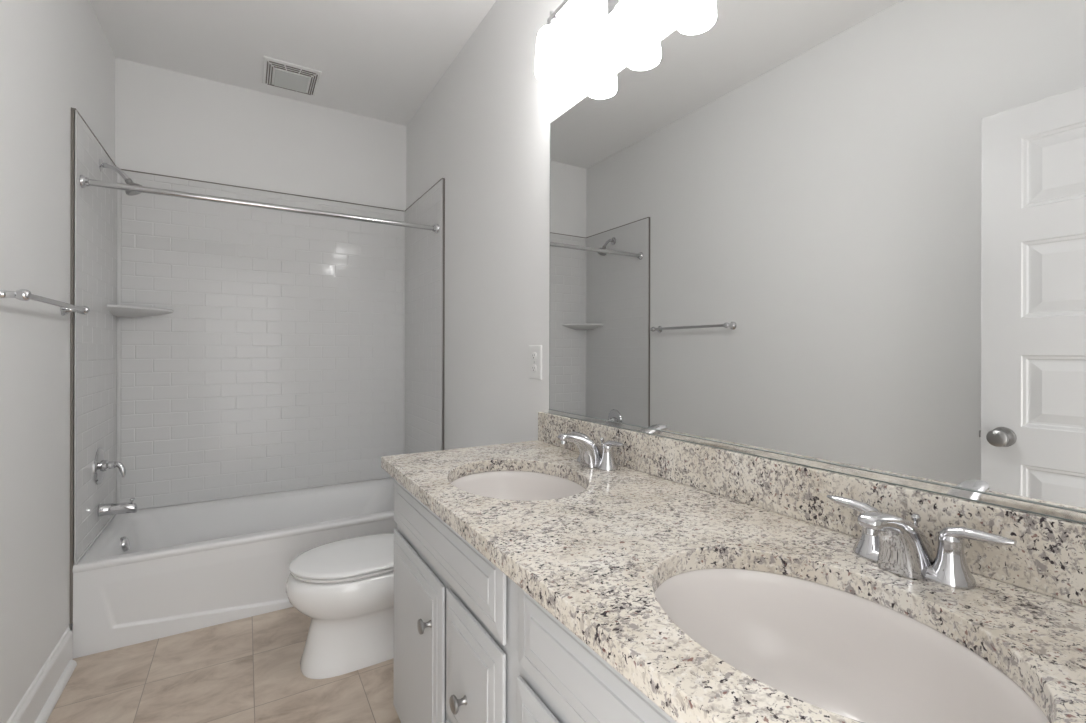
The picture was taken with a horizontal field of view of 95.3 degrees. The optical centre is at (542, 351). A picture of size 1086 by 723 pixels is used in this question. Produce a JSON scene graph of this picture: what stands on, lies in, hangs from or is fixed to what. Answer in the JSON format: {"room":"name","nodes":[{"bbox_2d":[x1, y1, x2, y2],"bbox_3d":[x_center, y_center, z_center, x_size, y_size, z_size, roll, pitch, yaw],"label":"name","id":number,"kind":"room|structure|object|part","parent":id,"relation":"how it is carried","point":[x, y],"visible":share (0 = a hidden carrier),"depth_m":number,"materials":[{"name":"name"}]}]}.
{"room":"bathroom","nodes":[
{"label":"bathroom","id":0,"kind":"room"},
{"bbox_2d":[0,0,114,722],"bbox_3d":[-1.393,-0.165,1.081,0.100,2.743,3.668,0,0,-31],"label":"wall","id":1,"kind":"structure","parent":0,"point":[56,56],"depth_m":1.62,"materials":[{"name":"white paint"}]},
{"bbox_2d":[7,628,76,722],"bbox_3d":[-1.148,1.139,0.780,0.014,0.137,2.655,0,0,-31],"label":"baseboard","id":2,"kind":"structure","parent":1,"relation":"attached to","point":[30,706],"depth_m":1.66,"materials":[{"name":"white paint"}]},
{"bbox_2d":[0,289,89,315],"bbox_3d":[-1.611,-0.156,1.615,0.077,0.048,0.646,0,0,-31],"label":"towel bar","id":3,"kind":"object","parent":1,"relation":"attached to","point":[22,294],"visible":1,"depth_m":1.48,"materials":[{"name":"grey metal"}]},
{"bbox_3d":[-1.457,-0.156,1.359,0.077,0.048,0.048,0,0,-31],"label":"post","id":4,"kind":"part","parent":3,"relation":"part of","materials":[{"name":"silver metal"}]},
{"bbox_3d":[-1.765,-0.156,1.871,0.077,0.048,0.048,0,0,-31],"label":"post","id":5,"kind":"part","parent":3,"relation":"part of","materials":[{"name":"silver metal"}]},
{"bbox_2d":[46,607,400,722],"bbox_3d":[-0.344,1.259,0.908,1.726,0.100,5.048,0,0,-31],"label":"floor","id":6,"kind":"structure","parent":0,"point":[246,670],"depth_m":1.80,"materials":[{"name":"tile"}]},
{"bbox_2d":[73,477,396,658],"bbox_3d":[-1.393,1.024,2.655,1.523,0.362,0.769,0,0,-31],"label":"bathtub","id":7,"kind":"object","parent":6,"relation":"on","point":[150,574],"visible":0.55,"depth_m":2.25,"materials":[{"name":"white ceramic"}]},
{"bbox_2d":[77,477,393,563],"bbox_3d":[-1.397,1.024,2.660,1.523,0.358,0.757,0,0,-31],"label":"basin","id":8,"kind":"object","parent":7,"relation":"in","point":[275,527],"depth_m":2.61,"materials":[{"name":"white ceramic"}]},
{"bbox_2d":[70,107,444,623],"bbox_3d":[-1.392,0.057,2.656,1.525,2.022,0.768,0,0,-31],"label":"shower surround","id":9,"kind":"object","parent":7,"relation":"on","point":[263,351],"visible":0.93,"depth_m":2.83,"materials":[{"name":"white tile"}]},
{"bbox_3d":[-2.036,-0.054,2.264,0.018,1.792,0.747,0,0,-31],"label":"panel","id":10,"kind":"part","parent":9,"relation":"part of","materials":[{"name":"white plastic"}]},
{"bbox_2d":[94,448,125,484],"bbox_3d":[-1.986,0.524,2.284,0.097,0.166,0.166,0,0,-31],"label":"shower valve","id":11,"kind":"object","parent":9,"relation":"attached to","point":[101,465],"visible":1,"depth_m":2.25,"materials":[{"name":"silver metal"}]},
{"bbox_3d":[-1.964,0.547,2.292,0.053,0.075,0.019,0,0,-17],"label":"lever","id":12,"kind":"part","parent":11,"relation":"part of","materials":[{"name":"silver metal"}]},
{"bbox_2d":[97,498,136,516],"bbox_3d":[-1.969,0.724,2.294,0.136,0.071,0.058,0,0,-31],"label":"tub spout","id":13,"kind":"object","parent":9,"relation":"attached to","point":[126,507],"visible":1,"depth_m":2.28,"materials":[{"name":"silver metal"}]},
{"bbox_2d":[99,158,141,195],"bbox_3d":[-1.958,-0.809,2.307,0.163,0.156,0.086,0,0,-31],"label":"showerhead","id":14,"kind":"object","parent":9,"relation":"attached to","point":[102,165],"visible":0.85,"depth_m":2.30,"materials":[{"name":"silver metal"}]},
{"bbox_3d":[-1.980,-0.828,2.300,0.108,0.081,0.022,0,0,-22],"label":"arm","id":15,"kind":"part","parent":14,"relation":"part of","materials":[{"name":"silver metal"}]},
{"bbox_2d":[107,304,173,316],"bbox_3d":[-2.062,-0.203,2.547,0.235,0.047,0.235,0,0,-31],"label":"corner shelf","id":16,"kind":"object","parent":9,"relation":"attached to","point":[113,310],"depth_m":2.55,"materials":[{"name":"white plastic"}]},
{"bbox_2d":[80,175,438,232],"bbox_3d":[-1.234,-0.689,2.396,1.495,0.052,0.052,0,0,-31],"label":"shower curtain rod","id":17,"kind":"object","parent":9,"relation":"attached to","point":[84,181],"visible":1,"depth_m":2.29,"materials":[{"name":"grey metal"}]},
{"bbox_3d":[-1.585,-0.053,2.978,1.496,1.792,0.018,0,0,-31],"label":"panel","id":18,"kind":"part","parent":9,"relation":"part of","materials":[{"name":"white tile"}]},
{"bbox_3d":[-0.744,-0.051,3.041,0.018,1.792,0.747,0,0,-31],"label":"panel","id":19,"kind":"part","parent":9,"relation":"part of","materials":[{"name":"white plastic"}]},
{"bbox_2d":[286,533,393,678],"bbox_3d":[-0.621,0.858,2.060,0.799,0.700,0.470,0,0,-31],"label":"toilet","id":20,"kind":"object","parent":6,"relation":"on","point":[345,587],"visible":0.51,"depth_m":1.86,"materials":[{"name":"white ceramic"}]},
{"bbox_3d":[-0.747,0.815,1.984,0.484,0.021,0.372,0,0,-31],"label":"lid","id":21,"kind":"part","parent":20,"relation":"part of","materials":[{"name":"white ceramic"}]},
{"bbox_3d":[-0.745,0.836,1.986,0.479,0.018,0.364,0,0,-31],"label":"seat","id":22,"kind":"part","parent":20,"relation":"part of","materials":[{"name":"white ceramic"}]},
{"bbox_2d":[393,479,676,722],"bbox_3d":[0.171,0.784,0.966,0.582,0.848,1.614,0,0,-31],"label":"vanity cabinet","id":23,"kind":"object","parent":6,"relation":"on","point":[471,645],"visible":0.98,"depth_m":0.95,"materials":[{"name":"grey paint"}]},
{"bbox_3d":[-0.343,0.814,1.331,0.018,0.539,0.438,0,0,-31],"label":"door","id":24,"kind":"part","parent":23,"relation":"part of","materials":[{"name":"grey paint"}]},
{"bbox_3d":[-0.282,0.656,1.184,0.030,0.033,0.034,0,0,-31],"label":"knob","id":25,"kind":"part","parent":23,"relation":"part of","materials":[{"name":"silver metal"}]},
{"bbox_3d":[-0.169,0.707,0.996,0.030,0.033,0.034,0,0,-31],"label":"knob","id":26,"kind":"part","parent":23,"relation":"part of","materials":[{"name":"silver metal"}]},
{"bbox_3d":[-0.144,0.676,1.000,0.018,0.277,0.288,0,0,-31],"label":"drawer","id":27,"kind":"part","parent":23,"relation":"part of","materials":[{"name":"grey paint"}]},
{"bbox_3d":[-0.029,0.735,0.846,0.020,0.750,1.614,0,0,-31],"label":"frame","id":28,"kind":"part","parent":23,"relation":"part of","materials":[{"name":"grey paint"}]},
{"bbox_3d":[0.032,0.680,0.708,0.018,0.269,0.288,0,0,-31],"label":"drawer","id":29,"kind":"part","parent":23,"relation":"part of","materials":[{"name":"grey paint"}]},
{"bbox_2d":[381,440,1085,722],"bbox_3d":[0.169,0.343,0.974,0.579,0.034,1.633,0,0,-31],"label":"countertop","id":30,"kind":"structure","parent":23,"relation":"on","point":[596,558],"depth_m":0.74,"materials":[{"name":"stone"}]},
{"bbox_2d":[451,471,585,500],"bbox_3d":[-0.069,0.442,1.284,0.368,0.165,0.456,0,0,-31],"label":"sink","id":31,"kind":"object","parent":30,"relation":"in","point":[508,485],"visible":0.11,"depth_m":1.46,"materials":[{"name":"white ceramic"}]},
{"bbox_2d":[558,431,623,470],"bbox_3d":[0.145,0.276,1.416,0.182,0.098,0.182,0,0,12],"label":"faucet","id":32,"kind":"object","parent":30,"relation":"on","point":[591,455],"visible":1,"depth_m":1.37,"materials":[{"name":"silver metal"}]},
{"bbox_3d":[0.112,0.275,1.392,0.157,0.098,0.066,0,0,-31],"label":"spout","id":33,"kind":"part","parent":32,"relation":"part of","materials":[{"name":"silver metal"}]},
{"bbox_3d":[0.113,0.258,1.486,0.025,0.027,0.082,0,0,-31],"label":"lever","id":34,"kind":"part","parent":32,"relation":"part of","materials":[{"name":"silver metal"}]},
{"bbox_3d":[0.154,0.317,1.417,0.055,0.016,0.157,0,0,-31],"label":"plate","id":35,"kind":"part","parent":32,"relation":"part of","materials":[{"name":"silver metal"}]},
{"bbox_3d":[0.180,0.290,1.373,0.055,0.067,0.055,0,0,-31],"label":"handle","id":36,"kind":"part","parent":32,"relation":"part of","materials":[{"name":"silver metal"}]},
{"bbox_3d":[0.195,0.258,1.348,0.025,0.027,0.082,0,0,-31],"label":"lever","id":37,"kind":"part","parent":32,"relation":"part of","materials":[{"name":"silver metal"}]},
{"bbox_2d":[654,568,1049,722],"bbox_3d":[0.333,0.443,0.616,0.368,0.165,0.456,0,0,-31],"label":"sink","id":38,"kind":"object","parent":30,"relation":"in","point":[840,652],"visible":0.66,"depth_m":0.72,"materials":[{"name":"white ceramic"}]},
{"bbox_2d":[827,495,1016,588],"bbox_3d":[0.546,0.277,0.748,0.182,0.098,0.182,0,0,12],"label":"faucet","id":39,"kind":"object","parent":30,"relation":"on","point":[897,545],"visible":1,"depth_m":0.71,"materials":[{"name":"silver metal"}]},
{"bbox_3d":[0.514,0.258,0.818,0.025,0.027,0.082,0,0,-31],"label":"lever","id":40,"kind":"part","parent":39,"relation":"part of","materials":[{"name":"silver metal"}]},
{"bbox_3d":[0.529,0.290,0.793,0.055,0.067,0.055,0,0,-31],"label":"handle","id":41,"kind":"part","parent":39,"relation":"part of","materials":[{"name":"silver metal"}]},
{"bbox_3d":[0.513,0.276,0.724,0.157,0.098,0.066,0,0,-31],"label":"spout","id":42,"kind":"part","parent":39,"relation":"part of","materials":[{"name":"silver metal"}]},
{"bbox_3d":[0.555,0.318,0.749,0.055,0.016,0.157,0,0,-31],"label":"plate","id":43,"kind":"part","parent":39,"relation":"part of","materials":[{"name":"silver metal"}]},
{"bbox_3d":[0.572,0.283,0.759,0.013,0.067,0.013,0,0,-31],"label":"lift rod","id":44,"kind":"part","parent":39,"relation":"part of","materials":[{"name":"silver metal"}]},
{"bbox_3d":[0.581,0.291,0.705,0.055,0.067,0.055,0,0,-31],"label":"handle","id":45,"kind":"part","parent":39,"relation":"part of","materials":[{"name":"silver metal"}]},
{"bbox_3d":[0.596,0.259,0.680,0.025,0.027,0.082,0,0,-31],"label":"lever","id":46,"kind":"part","parent":39,"relation":"part of","materials":[{"name":"silver metal"}]},
{"bbox_2d":[115,58,405,419],"bbox_3d":[-1.615,-0.166,3.029,1.526,2.743,0.100,0,0,-31],"label":"wall","id":47,"kind":"structure","parent":0,"point":[168,123],"depth_m":2.91,"materials":[{"name":"white paint"}]},
{"bbox_2d":[90,0,496,125],"bbox_3d":[-0.693,-1.585,1.499,1.726,0.100,3.668,0,0,-31],"label":"ceiling","id":48,"kind":"structure","parent":0,"point":[376,59],"depth_m":2.44,"materials":[{"name":"white paint"}]},
{"bbox_2d":[262,56,321,95],"bbox_3d":[-1.409,-1.522,2.771,0.277,0.028,0.295,0,0,-31],"label":"exhaust fan","id":49,"kind":"object","parent":48,"relation":"attached to","point":[277,73],"visible":1,"depth_m":2.73,"materials":[{"name":"white plastic"}]},
{"bbox_2d":[406,0,713,449],"bbox_3d":[0.001,-0.162,1.918,0.100,2.743,3.668,0,0,-31],"label":"wall","id":50,"kind":"structure","parent":0,"point":[483,128],"depth_m":2.11,"materials":[{"name":"white paint"}]},
{"bbox_2d":[529,345,541,379],"bbox_3d":[-0.031,0.041,1.863,0.010,0.128,0.092,0,0,-31],"label":"wall outlet","id":51,"kind":"object","parent":50,"relation":"attached to","point":[535,351],"visible":1,"depth_m":1.85,"materials":[{"name":"white plastic"}]},
{"bbox_2d":[532,352,536,359],"bbox_3d":[-0.033,0.018,1.862,0.004,0.029,0.034,0,0,-31],"label":"receptacle","id":52,"kind":"object","parent":51,"relation":"attached to","point":[534,354],"depth_m":1.86,"materials":[{"name":"white plastic"}]},
{"bbox_2d":[532,365,536,371],"bbox_3d":[-0.034,0.065,1.862,0.004,0.029,0.034,0,0,-31],"label":"receptacle","id":53,"kind":"object","parent":51,"relation":"attached to","point":[534,367],"depth_m":1.86,"materials":[{"name":"grey plastic"}]},
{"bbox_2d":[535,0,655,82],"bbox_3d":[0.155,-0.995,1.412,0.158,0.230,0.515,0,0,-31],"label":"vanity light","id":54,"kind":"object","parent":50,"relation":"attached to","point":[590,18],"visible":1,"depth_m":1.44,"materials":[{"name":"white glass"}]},
{"bbox_3d":[0.027,-0.953,1.574,0.105,0.145,0.105,0,0,-31],"label":"lamp shade","id":55,"kind":"part","parent":54,"relation":"part of","materials":[{"name":"white glass"}]},
{"bbox_3d":[0.027,-1.052,1.574,0.036,0.056,0.036,0,0,-31],"label":"stem","id":56,"kind":"part","parent":54,"relation":"part of","materials":[{"name":"silver metal"}]},
{"bbox_3d":[0.133,-0.952,1.398,0.105,0.145,0.105,0,0,-31],"label":"lamp shade","id":57,"kind":"part","parent":54,"relation":"part of","materials":[{"name":"white glass"}]},
{"bbox_3d":[0.238,-0.952,1.222,0.105,0.145,0.105,0,0,-31],"label":"lamp shade","id":58,"kind":"part","parent":54,"relation":"part of","materials":[{"name":"white glass"}]},
{"bbox_2d":[538,412,1085,606],"bbox_3d":[0.410,0.274,1.118,0.020,0.103,1.632,0,0,-31],"label":"backsplash","id":59,"kind":"structure","parent":50,"relation":"attached to","point":[1048,556],"depth_m":0.88,"materials":[{"name":"stone"}]},
{"bbox_2d":[549,0,1085,523],"bbox_3d":[0.422,-0.296,1.109,0.009,1.037,1.546,0,0,-31],"label":"wall mirror","id":60,"kind":"object","parent":50,"relation":"attached to","point":[847,237],"visible":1,"depth_m":0.90,"materials":[{"name":"clear glass"}]}
]}

